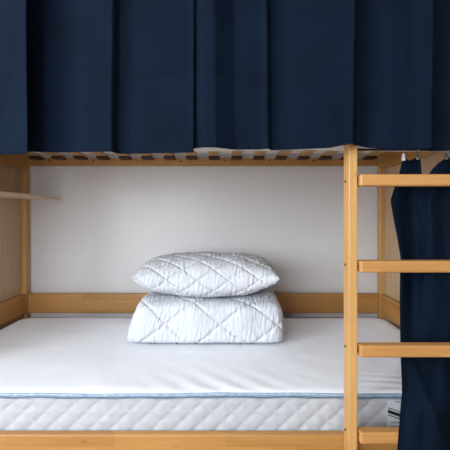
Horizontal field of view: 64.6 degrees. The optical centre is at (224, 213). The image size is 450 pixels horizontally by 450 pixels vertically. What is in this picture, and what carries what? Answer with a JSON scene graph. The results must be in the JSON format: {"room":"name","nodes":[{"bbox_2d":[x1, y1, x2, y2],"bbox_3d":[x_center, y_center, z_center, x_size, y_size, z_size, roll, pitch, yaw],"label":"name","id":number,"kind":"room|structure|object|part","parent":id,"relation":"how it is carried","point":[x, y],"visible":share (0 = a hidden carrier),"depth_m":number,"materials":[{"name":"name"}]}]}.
{"room":"dormitory","nodes":[
{"label":"dormitory","id":0,"kind":"room"},
{"bbox_2d":[30,153,376,316],"bbox_3d":[0.150,-0.300,2.100,4.500,2.600,0.100,0,0,0],"label":"wall","id":1,"kind":"structure","parent":0,"point":[106,222],"depth_m":2.05,"materials":[{"name":"paint"}]},
{"bbox_3d":[0.150,1.040,0.325,4.500,0.080,3.650,0,0,0],"label":"floor","id":2,"kind":"structure","parent":0,"visible":0},
{"bbox_2d":[0,144,449,449],"bbox_3d":[-0.123,0.025,1.525,2.071,1.950,1.014,0,0,0],"label":"bunk bed","id":3,"kind":"object","parent":2,"relation":"on","point":[17,302],"visible":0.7,"depth_m":1.81,"materials":[{"name":"brown wood"}]},
{"bbox_3d":[-1.143,0.000,1.565,0.008,1.600,0.849,0,0,0],"label":"panel","id":4,"kind":"part","parent":3,"relation":"part of","materials":[{"name":"brown wood"}]},
{"bbox_3d":[-1.126,-0.336,1.566,0.024,0.168,0.850,0,0,0],"label":"rail","id":5,"kind":"part","parent":3,"relation":"part of","materials":[{"name":"brown wood"}]},
{"bbox_3d":[-1.126,0.501,1.566,0.024,0.110,0.850,0,0,0],"label":"rail","id":6,"kind":"part","parent":3,"relation":"part of","materials":[{"name":"brown wood"}]},
{"bbox_3d":[-1.131,0.025,2.012,0.034,1.950,0.040,0,0,0],"label":"post","id":7,"kind":"part","parent":3,"relation":"part of","materials":[{"name":"brown wood"}]},
{"bbox_2d":[0,191,58,199],"bbox_3d":[-1.024,-0.088,1.567,0.178,0.016,0.874,0,0,0],"label":"shelf","id":8,"kind":"object","parent":3,"relation":"attached to","point":[12,195],"visible":1,"depth_m":1.73,"materials":[{"name":"brown wood"}]},
{"bbox_3d":[-0.123,0.755,1.108,1.983,0.150,0.026,0,0,0],"label":"bed rail","id":9,"kind":"part","parent":3,"relation":"part of","materials":[{"name":"brown wood"}]},
{"bbox_2d":[0,317,401,430],"bbox_3d":[-0.121,0.635,1.531,1.960,0.156,0.826,0,0,0],"label":"mattress","id":10,"kind":"object","parent":3,"relation":"on","point":[60,373],"visible":0.7,"depth_m":1.19,"materials":[{"name":"white fabric"}]},
{"bbox_2d":[127,288,283,343],"bbox_3d":[-0.088,0.458,1.703,0.700,0.194,0.449,0,0,0],"label":"duvet","id":11,"kind":"object","parent":10,"relation":"on","point":[256,317],"visible":0.77,"depth_m":1.49,"materials":[{"name":"grey fabric"}]},
{"bbox_2d":[132,251,279,297],"bbox_3d":[-0.081,0.280,1.685,0.618,0.201,0.412,0,0,0],"label":"pillow","id":12,"kind":"object","parent":11,"relation":"on","point":[189,274],"visible":1,"depth_m":1.51,"materials":[{"name":"grey fabric"}]},
{"bbox_3d":[-0.123,0.504,2.018,1.979,0.111,0.024,0,0,0],"label":"guard rail","id":13,"kind":"part","parent":3,"relation":"part of","materials":[{"name":"brown wood"}]},
{"bbox_3d":[-0.123,-0.293,2.017,1.979,0.042,0.026,0,0,0],"label":"slat rail","id":14,"kind":"part","parent":3,"relation":"part of","materials":[{"name":"brown wood"}]},
{"bbox_3d":[-0.123,0.664,2.018,1.979,0.152,0.024,0,0,0],"label":"bed rail","id":15,"kind":"part","parent":3,"relation":"part of","materials":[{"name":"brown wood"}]},
{"bbox_2d":[34,145,449,152],"bbox_3d":[-0.123,-0.316,1.538,1.921,0.227,0.815,0,0,0],"label":"mattress","id":16,"kind":"object","parent":3,"relation":"on","point":[338,148],"visible":0.16,"depth_m":1.16,"materials":[{"name":"white fabric"}]},
{"bbox_3d":[0.885,0.025,2.012,0.036,1.950,0.040,0,0,0],"label":"post","id":17,"kind":"part","parent":3,"relation":"part of","materials":[{"name":"brown wood"}]},
{"bbox_3d":[0.879,0.501,1.566,0.024,0.110,0.850,0,0,0],"label":"rail","id":18,"kind":"part","parent":3,"relation":"part of","materials":[{"name":"brown wood"}]},
{"bbox_2d":[357,149,449,150],"bbox_3d":[0.644,-0.196,1.088,0.505,0.007,0.006,0,0,0],"label":"curtain rod","id":19,"kind":"object","parent":3,"relation":"attached to","point":[357,149],"visible":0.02,"depth_m":1.09,"materials":[{"name":"grey metal"}]},
{"bbox_3d":[0.879,-0.336,1.566,0.024,0.168,0.850,0,0,0],"label":"rail","id":20,"kind":"part","parent":3,"relation":"part of","materials":[{"name":"brown wood"}]},
{"bbox_3d":[0.896,0.000,1.565,0.008,1.600,0.849,0,0,0],"label":"panel","id":21,"kind":"part","parent":3,"relation":"part of","materials":[{"name":"brown wood"}]},
{"bbox_2d":[391,149,449,449],"bbox_3d":[0.657,0.339,1.046,0.359,1.085,0.156,0,0,0],"label":"curtain","id":22,"kind":"object","parent":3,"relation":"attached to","point":[421,215],"visible":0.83,"depth_m":1.07,"materials":[{"name":"blue fabric"}]},
{"bbox_3d":[-0.100,-0.872,1.046,2.200,0.019,0.102,0,0,0],"label":"curtain rod","id":23,"kind":"object","parent":3,"relation":"attached to","visible":0},
{"bbox_2d":[0,0,27,154],"bbox_3d":[-0.773,-0.510,0.991,0.513,0.701,0.096,0,0,3],"label":"curtain","id":24,"kind":"object","parent":23,"relation":"hanging from","point":[13,13],"visible":1,"depth_m":0.96,"materials":[{"name":"blue fabric"}]},
{"bbox_2d":[26,0,193,153],"bbox_3d":[-0.351,-0.515,0.995,0.530,0.690,0.040,0,0,2],"label":"curtain","id":25,"kind":"object","parent":23,"relation":"hanging from","point":[116,76],"visible":0.88,"depth_m":1.00,"materials":[{"name":"blue fabric"}]},
{"bbox_2d":[194,0,449,150],"bbox_3d":[0.414,-0.519,0.998,1.005,0.683,0.071,0,0,-1],"label":"curtain","id":26,"kind":"object","parent":23,"relation":"hanging from","point":[269,74],"visible":1,"depth_m":1.00,"materials":[{"name":"blue fabric"}]}
]}

